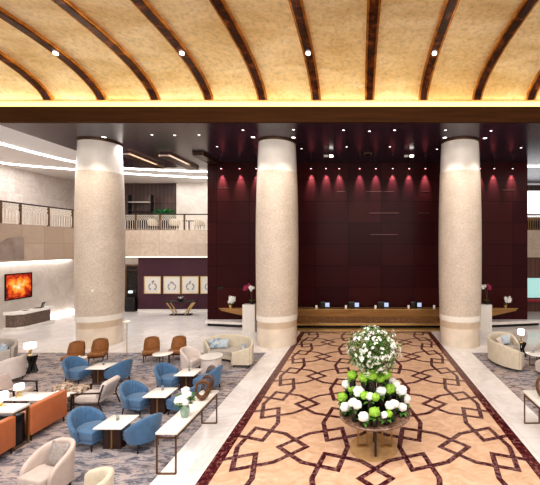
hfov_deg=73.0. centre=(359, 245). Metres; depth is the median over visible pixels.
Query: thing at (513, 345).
seat cushion
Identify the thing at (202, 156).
ceiling slot
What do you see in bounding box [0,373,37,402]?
wooden armchair
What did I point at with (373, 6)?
rib
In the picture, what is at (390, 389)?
hydrangea vase
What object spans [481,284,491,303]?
orchid
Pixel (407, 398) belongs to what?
hydrangea vase
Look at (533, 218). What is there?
balustrade
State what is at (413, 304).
monitor
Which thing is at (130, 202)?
wall shelf
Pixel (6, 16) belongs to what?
rib
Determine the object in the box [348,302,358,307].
monitor
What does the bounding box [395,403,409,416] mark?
hydrangea vase
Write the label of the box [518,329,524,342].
table lamp
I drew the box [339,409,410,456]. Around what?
table
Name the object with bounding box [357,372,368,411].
hydrangea vase
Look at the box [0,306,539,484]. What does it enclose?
floor
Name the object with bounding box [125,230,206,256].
trim
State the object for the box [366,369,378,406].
hydrangea vase
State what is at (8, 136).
ceiling
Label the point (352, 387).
hydrangea vase
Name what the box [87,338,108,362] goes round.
lounge chair
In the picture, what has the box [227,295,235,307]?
orchid
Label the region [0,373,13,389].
cushion
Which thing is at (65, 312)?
light
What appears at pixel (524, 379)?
area rug
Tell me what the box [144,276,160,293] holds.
framed picture
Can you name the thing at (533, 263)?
wall
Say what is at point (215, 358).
pedestal table
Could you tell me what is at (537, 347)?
armchair
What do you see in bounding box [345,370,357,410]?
hydrangea
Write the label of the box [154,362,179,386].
tub chair
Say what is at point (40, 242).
trim
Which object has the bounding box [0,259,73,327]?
wall
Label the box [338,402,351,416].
hydrangea vase
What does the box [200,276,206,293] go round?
framed picture
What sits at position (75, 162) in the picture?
ceiling light
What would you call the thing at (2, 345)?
pillow
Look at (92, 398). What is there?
seat cushion
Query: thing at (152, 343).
lounge chair
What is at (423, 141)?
ceiling
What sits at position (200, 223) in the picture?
dining chair
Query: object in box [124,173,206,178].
ceiling light
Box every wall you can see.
[0,165,74,227]
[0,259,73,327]
[124,183,175,229]
[125,257,137,263]
[138,257,206,308]
[176,183,206,229]
[207,163,526,324]
[527,185,539,229]
[527,257,539,310]
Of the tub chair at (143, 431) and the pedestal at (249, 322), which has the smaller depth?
the tub chair at (143, 431)
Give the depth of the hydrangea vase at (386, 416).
7.36 m
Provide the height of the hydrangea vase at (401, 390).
0.598 m
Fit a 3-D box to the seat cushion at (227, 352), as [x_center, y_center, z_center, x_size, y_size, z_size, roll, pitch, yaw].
[-5.140,4.238,13.907,2.320,0.160,1.018,0,0,27]
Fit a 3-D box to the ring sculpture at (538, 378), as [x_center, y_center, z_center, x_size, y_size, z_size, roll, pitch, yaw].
[4.537,3.455,8.620,0.437,0.599,0.126,0,0,-5]
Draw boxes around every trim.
[0,107,539,122]
[0,223,73,261]
[0,237,23,259]
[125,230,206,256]
[337,191,428,234]
[527,230,539,256]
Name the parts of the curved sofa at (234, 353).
arm, seat, arm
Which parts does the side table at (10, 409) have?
leg frame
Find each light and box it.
[0,102,539,106]
[0,143,75,162]
[0,162,75,169]
[50,310,74,316]
[123,168,206,172]
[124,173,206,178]
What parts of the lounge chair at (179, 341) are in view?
seat, backrest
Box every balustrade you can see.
[0,200,73,227]
[125,214,206,229]
[527,214,539,228]
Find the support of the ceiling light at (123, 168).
attached to the ceiling at (8, 136)
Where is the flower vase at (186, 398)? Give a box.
[174,387,195,417]
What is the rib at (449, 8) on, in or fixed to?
attached to the ceiling at (337, 28)
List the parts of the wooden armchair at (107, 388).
leg, armrest, rail, leg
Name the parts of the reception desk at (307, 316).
honeycomb panel, foot rail, floor trim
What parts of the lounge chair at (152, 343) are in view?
seat, backrest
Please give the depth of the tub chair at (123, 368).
11.55 m
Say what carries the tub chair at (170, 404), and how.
on the area rug at (130, 467)
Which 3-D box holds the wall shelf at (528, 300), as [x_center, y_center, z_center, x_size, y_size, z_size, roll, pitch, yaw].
[15.110,3.790,24.350,10.400,0.180,0.300,0,0,0]
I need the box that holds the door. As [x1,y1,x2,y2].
[124,264,137,310]
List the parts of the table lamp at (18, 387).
lamp shade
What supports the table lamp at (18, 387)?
on the coffee table at (27, 396)
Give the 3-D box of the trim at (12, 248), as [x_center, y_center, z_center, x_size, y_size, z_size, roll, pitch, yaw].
[-17.582,0.110,17.720,0.015,1.180,1.200,0,0,0]
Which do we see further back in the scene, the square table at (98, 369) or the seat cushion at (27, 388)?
the square table at (98, 369)
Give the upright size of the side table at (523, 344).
0.562 m
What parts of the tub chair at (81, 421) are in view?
seat, seat frame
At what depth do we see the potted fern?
25.11 m
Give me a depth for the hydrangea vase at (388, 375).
7.95 m
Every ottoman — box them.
[51,381,74,398]
[68,383,89,402]
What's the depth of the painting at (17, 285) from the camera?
20.48 m
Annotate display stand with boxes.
[125,297,136,311]
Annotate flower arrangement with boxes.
[345,325,401,406]
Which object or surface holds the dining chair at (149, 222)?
on the trim at (138, 243)
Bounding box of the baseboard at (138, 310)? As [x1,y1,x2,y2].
[137,309,206,311]
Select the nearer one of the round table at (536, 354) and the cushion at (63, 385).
the cushion at (63, 385)
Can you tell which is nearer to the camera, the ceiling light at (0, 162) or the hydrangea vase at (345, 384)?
the hydrangea vase at (345, 384)
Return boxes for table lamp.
[0,391,8,407]
[13,383,24,397]
[24,342,35,355]
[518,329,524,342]
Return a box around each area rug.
[0,353,264,484]
[472,353,539,415]
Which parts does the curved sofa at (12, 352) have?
arm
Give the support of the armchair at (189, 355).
on the area rug at (130, 467)
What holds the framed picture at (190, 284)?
attached to the wall at (147, 266)
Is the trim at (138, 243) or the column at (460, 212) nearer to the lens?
the column at (460, 212)
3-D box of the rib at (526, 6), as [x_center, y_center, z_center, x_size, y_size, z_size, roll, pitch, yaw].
[4.620,-6.213,5.500,0.380,0.914,16.800,0,0,0]
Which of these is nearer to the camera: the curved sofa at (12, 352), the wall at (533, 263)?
the curved sofa at (12, 352)
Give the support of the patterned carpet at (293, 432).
on the floor
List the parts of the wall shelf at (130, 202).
panel, panel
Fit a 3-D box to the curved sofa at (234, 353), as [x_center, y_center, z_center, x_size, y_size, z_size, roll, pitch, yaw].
[-5.115,4.128,13.957,2.583,0.920,1.196,0,0,27]
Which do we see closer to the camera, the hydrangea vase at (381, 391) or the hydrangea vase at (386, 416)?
the hydrangea vase at (386, 416)
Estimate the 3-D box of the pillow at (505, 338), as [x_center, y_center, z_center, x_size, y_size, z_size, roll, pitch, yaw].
[6.160,3.960,14.790,0.440,0.380,0.198,0,0,-18]
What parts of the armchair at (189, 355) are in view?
seat, seat frame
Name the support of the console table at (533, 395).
on the floor
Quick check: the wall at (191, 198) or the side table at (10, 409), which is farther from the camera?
the wall at (191, 198)
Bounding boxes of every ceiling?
[0,0,539,101]
[0,123,539,182]
[0,125,539,184]
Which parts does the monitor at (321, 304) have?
panel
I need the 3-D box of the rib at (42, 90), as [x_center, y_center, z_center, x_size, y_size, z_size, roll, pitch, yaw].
[-12.340,-6.213,5.500,0.380,0.914,16.800,0,0,0]
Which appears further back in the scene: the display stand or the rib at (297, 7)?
the display stand
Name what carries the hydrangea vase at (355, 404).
on the table at (399, 421)
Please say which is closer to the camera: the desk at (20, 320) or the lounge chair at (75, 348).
the lounge chair at (75, 348)
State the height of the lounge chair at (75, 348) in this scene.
0.882 m
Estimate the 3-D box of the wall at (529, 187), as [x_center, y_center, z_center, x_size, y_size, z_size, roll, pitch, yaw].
[16.810,-2.995,28.100,15.000,3.750,0.200,0,0,0]
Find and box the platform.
[205,319,539,327]
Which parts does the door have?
frame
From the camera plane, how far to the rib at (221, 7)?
11.33 m
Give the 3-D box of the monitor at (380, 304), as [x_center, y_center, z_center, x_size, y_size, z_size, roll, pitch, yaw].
[1.305,3.313,19.720,0.600,0.360,0.180,0,0,0]
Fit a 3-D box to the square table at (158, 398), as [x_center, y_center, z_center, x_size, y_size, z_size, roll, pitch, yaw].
[-5.520,4.318,9.700,0.640,0.540,0.640,0,0,0]
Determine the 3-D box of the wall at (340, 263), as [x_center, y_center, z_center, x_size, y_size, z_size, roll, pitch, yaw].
[0.435,-0.133,20.650,18.650,9.465,0.500,0,0,0]
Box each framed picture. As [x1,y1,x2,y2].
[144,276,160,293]
[163,276,180,293]
[182,276,198,293]
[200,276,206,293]
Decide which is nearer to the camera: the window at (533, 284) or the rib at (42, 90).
the rib at (42, 90)
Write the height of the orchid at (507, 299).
0.701 m
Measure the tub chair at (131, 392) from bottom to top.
0.814 m
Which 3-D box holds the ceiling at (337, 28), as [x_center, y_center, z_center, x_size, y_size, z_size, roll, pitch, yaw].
[0.310,-6.145,5.475,48.000,1.050,16.950,0,0,0]
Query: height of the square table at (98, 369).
0.540 m
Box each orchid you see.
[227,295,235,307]
[243,283,254,303]
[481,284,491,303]
[504,296,511,307]
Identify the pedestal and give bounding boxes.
[242,304,256,331]
[480,304,491,331]
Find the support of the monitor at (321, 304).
on the reception desk at (307, 316)
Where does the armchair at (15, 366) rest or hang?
on the area rug at (130, 467)
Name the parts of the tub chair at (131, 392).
seat, seat frame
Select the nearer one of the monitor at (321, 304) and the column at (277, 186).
the column at (277, 186)
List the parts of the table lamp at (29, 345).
lamp shade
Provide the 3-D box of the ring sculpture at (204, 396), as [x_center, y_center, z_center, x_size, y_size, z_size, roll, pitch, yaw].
[-3.814,3.494,8.501,0.381,0.522,0.109,0,0,-10]
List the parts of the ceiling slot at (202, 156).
edge trim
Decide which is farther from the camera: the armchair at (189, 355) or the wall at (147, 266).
the wall at (147, 266)
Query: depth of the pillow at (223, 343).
14.19 m
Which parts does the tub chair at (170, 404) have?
seat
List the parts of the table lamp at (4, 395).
lamp shade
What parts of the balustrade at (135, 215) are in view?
lattice panel, post, lattice panel, post, handrail, lattice panel, post, lattice panel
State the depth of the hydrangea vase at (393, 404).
7.52 m
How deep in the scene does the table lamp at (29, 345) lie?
12.65 m
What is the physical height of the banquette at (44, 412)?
0.820 m
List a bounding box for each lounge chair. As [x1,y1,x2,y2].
[60,340,84,368]
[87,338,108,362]
[142,336,159,362]
[168,335,186,361]
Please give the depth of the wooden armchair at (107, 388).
9.66 m
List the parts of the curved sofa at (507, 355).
arm, arm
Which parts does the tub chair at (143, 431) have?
seat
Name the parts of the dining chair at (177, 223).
backrest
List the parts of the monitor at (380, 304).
panel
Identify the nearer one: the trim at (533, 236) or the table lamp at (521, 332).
the table lamp at (521, 332)
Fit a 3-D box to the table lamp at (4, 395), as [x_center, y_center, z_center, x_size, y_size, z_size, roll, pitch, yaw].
[-8.210,3.513,8.000,0.260,0.310,0.260,0,0,0]
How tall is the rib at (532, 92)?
0.914 m
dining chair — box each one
[147,219,158,229]
[169,219,179,229]
[194,219,204,229]
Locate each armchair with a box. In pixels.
[0,354,26,378]
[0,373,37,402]
[17,437,75,484]
[70,375,120,411]
[84,466,113,484]
[180,346,201,368]
[534,343,539,358]
[535,359,539,373]
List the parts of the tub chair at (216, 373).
seat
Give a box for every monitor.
[319,302,328,307]
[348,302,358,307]
[378,302,388,307]
[411,302,421,307]
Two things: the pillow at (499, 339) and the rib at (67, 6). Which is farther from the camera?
the pillow at (499, 339)
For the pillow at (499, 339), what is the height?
0.361 m
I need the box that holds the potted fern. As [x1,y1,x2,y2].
[153,208,176,219]
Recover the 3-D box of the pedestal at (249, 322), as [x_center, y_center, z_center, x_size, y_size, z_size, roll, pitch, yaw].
[-5.960,3.875,18.940,0.690,1.450,0.470,0,0,0]
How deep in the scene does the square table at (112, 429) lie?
7.91 m
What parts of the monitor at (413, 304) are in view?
panel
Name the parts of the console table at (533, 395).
rail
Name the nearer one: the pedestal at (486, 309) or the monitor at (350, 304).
the pedestal at (486, 309)
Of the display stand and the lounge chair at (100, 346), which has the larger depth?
the display stand
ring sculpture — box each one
[195,379,210,400]
[202,374,214,390]
[535,376,539,395]
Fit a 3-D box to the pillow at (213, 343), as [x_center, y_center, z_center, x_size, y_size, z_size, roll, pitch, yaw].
[-5.890,3.960,14.180,0.460,0.380,0.198,0,0,-22]
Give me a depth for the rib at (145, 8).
11.29 m
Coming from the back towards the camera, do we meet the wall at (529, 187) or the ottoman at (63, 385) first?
the wall at (529, 187)
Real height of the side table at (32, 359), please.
0.629 m
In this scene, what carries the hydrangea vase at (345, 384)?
on the table at (399, 421)
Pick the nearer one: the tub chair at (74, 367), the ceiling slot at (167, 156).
the tub chair at (74, 367)
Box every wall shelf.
[128,195,153,229]
[527,299,539,301]
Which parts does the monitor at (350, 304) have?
panel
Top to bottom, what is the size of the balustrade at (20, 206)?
1.130 m
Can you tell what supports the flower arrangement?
on the table at (399, 421)
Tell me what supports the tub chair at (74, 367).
on the area rug at (130, 467)
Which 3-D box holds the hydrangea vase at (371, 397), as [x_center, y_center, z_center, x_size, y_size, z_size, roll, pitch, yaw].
[0.217,3.474,7.599,0.367,0.607,0.405,0,0,-31]
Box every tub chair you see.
[62,356,91,383]
[67,406,105,451]
[104,359,132,379]
[119,380,149,416]
[122,413,162,453]
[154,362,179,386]
[166,384,200,414]
[193,364,222,387]
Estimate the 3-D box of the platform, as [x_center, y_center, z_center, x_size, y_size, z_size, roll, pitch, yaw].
[0.810,4.440,19.933,19.400,0.320,0.913,0,0,0]
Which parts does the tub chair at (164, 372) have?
seat, seat frame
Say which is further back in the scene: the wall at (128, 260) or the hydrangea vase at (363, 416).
the wall at (128, 260)
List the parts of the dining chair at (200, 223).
backrest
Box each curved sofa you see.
[0,338,17,360]
[203,334,253,366]
[487,332,523,371]
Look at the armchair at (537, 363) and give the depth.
12.39 m
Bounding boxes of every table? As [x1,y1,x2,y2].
[0,403,29,450]
[6,392,76,412]
[85,362,117,382]
[93,415,138,448]
[142,387,177,413]
[152,350,172,362]
[155,390,218,474]
[164,300,197,315]
[174,368,202,390]
[199,352,222,373]
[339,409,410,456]
[522,390,539,423]
[526,350,539,365]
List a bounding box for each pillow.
[0,343,6,351]
[46,440,69,464]
[209,338,220,348]
[219,339,228,347]
[496,336,502,343]
[501,335,510,344]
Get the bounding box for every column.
[74,137,124,348]
[256,137,297,348]
[438,137,481,348]
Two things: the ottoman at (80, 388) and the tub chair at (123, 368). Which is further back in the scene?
the tub chair at (123, 368)
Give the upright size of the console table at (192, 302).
0.940 m
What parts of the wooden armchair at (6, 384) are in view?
armrest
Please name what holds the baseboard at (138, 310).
attached to the wall at (147, 266)
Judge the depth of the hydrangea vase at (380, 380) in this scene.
7.81 m
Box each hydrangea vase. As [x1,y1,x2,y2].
[336,392,347,410]
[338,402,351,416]
[342,378,348,401]
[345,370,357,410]
[347,386,353,395]
[347,398,361,421]
[352,385,364,413]
[356,411,370,426]
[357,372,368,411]
[360,391,379,420]
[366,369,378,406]
[368,406,381,427]
[375,374,387,406]
[375,386,385,416]
[380,410,393,425]
[381,370,391,410]
[384,383,395,400]
[385,399,398,421]
[389,378,399,399]
[395,385,406,402]
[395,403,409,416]
[404,393,410,408]
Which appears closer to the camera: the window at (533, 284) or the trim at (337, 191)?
the trim at (337, 191)
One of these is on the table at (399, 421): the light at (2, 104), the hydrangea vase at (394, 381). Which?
the hydrangea vase at (394, 381)
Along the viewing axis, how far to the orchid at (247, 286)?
18.84 m
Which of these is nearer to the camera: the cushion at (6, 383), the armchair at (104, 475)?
the armchair at (104, 475)
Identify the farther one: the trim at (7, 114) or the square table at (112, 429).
the trim at (7, 114)
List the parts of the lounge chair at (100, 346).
seat, backrest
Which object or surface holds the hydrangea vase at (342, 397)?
on the table at (399, 421)
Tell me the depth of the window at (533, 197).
27.90 m
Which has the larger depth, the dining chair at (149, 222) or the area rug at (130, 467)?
the dining chair at (149, 222)
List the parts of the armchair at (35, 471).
seat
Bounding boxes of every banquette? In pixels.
[0,416,15,454]
[21,390,66,440]
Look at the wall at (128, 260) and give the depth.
24.90 m
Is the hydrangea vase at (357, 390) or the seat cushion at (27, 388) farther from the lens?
the seat cushion at (27, 388)
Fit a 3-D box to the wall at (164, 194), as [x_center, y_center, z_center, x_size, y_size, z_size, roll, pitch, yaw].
[-18.390,-3.070,28.150,7.600,3.900,0.300,0,0,0]
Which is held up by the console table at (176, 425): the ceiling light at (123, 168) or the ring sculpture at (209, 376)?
the ring sculpture at (209, 376)
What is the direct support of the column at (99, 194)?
on the floor
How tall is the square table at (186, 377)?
0.540 m
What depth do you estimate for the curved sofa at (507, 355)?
13.15 m
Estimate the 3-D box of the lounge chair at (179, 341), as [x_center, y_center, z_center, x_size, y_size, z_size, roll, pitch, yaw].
[-7.406,4.149,14.195,0.620,0.882,0.670,0,0,-10]
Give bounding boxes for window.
[527,191,539,216]
[527,278,539,297]
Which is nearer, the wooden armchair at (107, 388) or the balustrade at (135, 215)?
the wooden armchair at (107, 388)
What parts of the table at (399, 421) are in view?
leg, leg, leg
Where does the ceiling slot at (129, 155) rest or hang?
attached to the ceiling at (423, 141)
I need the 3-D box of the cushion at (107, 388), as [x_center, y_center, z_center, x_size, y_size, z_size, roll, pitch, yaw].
[-7.135,3.993,9.932,0.296,0.453,0.660,0,0,-2]
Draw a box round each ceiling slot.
[123,152,164,168]
[159,153,198,169]
[192,152,218,163]
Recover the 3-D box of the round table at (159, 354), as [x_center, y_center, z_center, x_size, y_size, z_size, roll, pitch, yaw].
[-7.670,4.378,13.620,0.720,0.420,0.720,0,0,0]
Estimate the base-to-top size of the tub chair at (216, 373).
0.814 m
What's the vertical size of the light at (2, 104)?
0.300 m
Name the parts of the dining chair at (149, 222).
backrest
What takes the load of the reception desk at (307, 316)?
on the floor
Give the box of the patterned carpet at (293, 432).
[195,331,539,484]
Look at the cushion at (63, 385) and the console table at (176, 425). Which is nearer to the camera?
the console table at (176, 425)
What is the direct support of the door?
in the wall at (128, 260)
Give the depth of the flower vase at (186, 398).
7.62 m
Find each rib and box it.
[0,7,106,99]
[0,51,53,99]
[51,0,160,99]
[130,0,213,99]
[209,0,267,99]
[288,0,320,99]
[365,0,380,99]
[418,0,459,99]
[472,0,538,99]
[525,70,539,99]
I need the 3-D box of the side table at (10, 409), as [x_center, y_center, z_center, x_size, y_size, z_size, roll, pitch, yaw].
[-8.190,4.128,7.978,1.000,0.920,0.415,0,0,0]
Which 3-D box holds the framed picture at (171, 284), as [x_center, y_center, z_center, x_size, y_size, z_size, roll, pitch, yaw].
[-13.208,2.736,24.575,1.200,1.240,0.050,0,0,0]
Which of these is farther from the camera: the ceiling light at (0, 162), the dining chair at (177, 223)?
the dining chair at (177, 223)
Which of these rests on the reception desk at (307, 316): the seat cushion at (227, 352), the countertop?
the countertop
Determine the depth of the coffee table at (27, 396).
9.69 m
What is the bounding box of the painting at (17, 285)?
[4,272,31,300]
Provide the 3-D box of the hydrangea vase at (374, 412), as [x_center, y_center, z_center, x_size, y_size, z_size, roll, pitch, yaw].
[0.311,3.575,7.334,0.312,0.405,0.367,0,0,0]
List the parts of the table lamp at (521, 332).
lamp shade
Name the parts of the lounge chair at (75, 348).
seat, backrest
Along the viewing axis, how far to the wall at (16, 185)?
23.86 m
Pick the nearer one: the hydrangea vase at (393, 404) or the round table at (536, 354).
the hydrangea vase at (393, 404)
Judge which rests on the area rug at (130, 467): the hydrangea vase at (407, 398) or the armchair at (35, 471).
the armchair at (35, 471)
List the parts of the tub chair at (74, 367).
seat, seat frame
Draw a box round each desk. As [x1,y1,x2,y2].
[2,306,53,330]
[219,307,517,330]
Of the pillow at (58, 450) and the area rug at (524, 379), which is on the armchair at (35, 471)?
the pillow at (58, 450)
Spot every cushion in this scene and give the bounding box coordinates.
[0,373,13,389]
[6,386,33,398]
[51,381,74,391]
[74,389,113,402]
[96,375,119,398]
[210,346,240,359]
[505,343,518,350]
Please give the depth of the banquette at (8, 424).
7.61 m
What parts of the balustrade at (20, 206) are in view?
post, lattice panel, post, lattice panel, handrail, post, lattice panel, post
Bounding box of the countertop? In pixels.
[219,307,517,309]
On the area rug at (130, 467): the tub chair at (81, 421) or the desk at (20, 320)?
the tub chair at (81, 421)

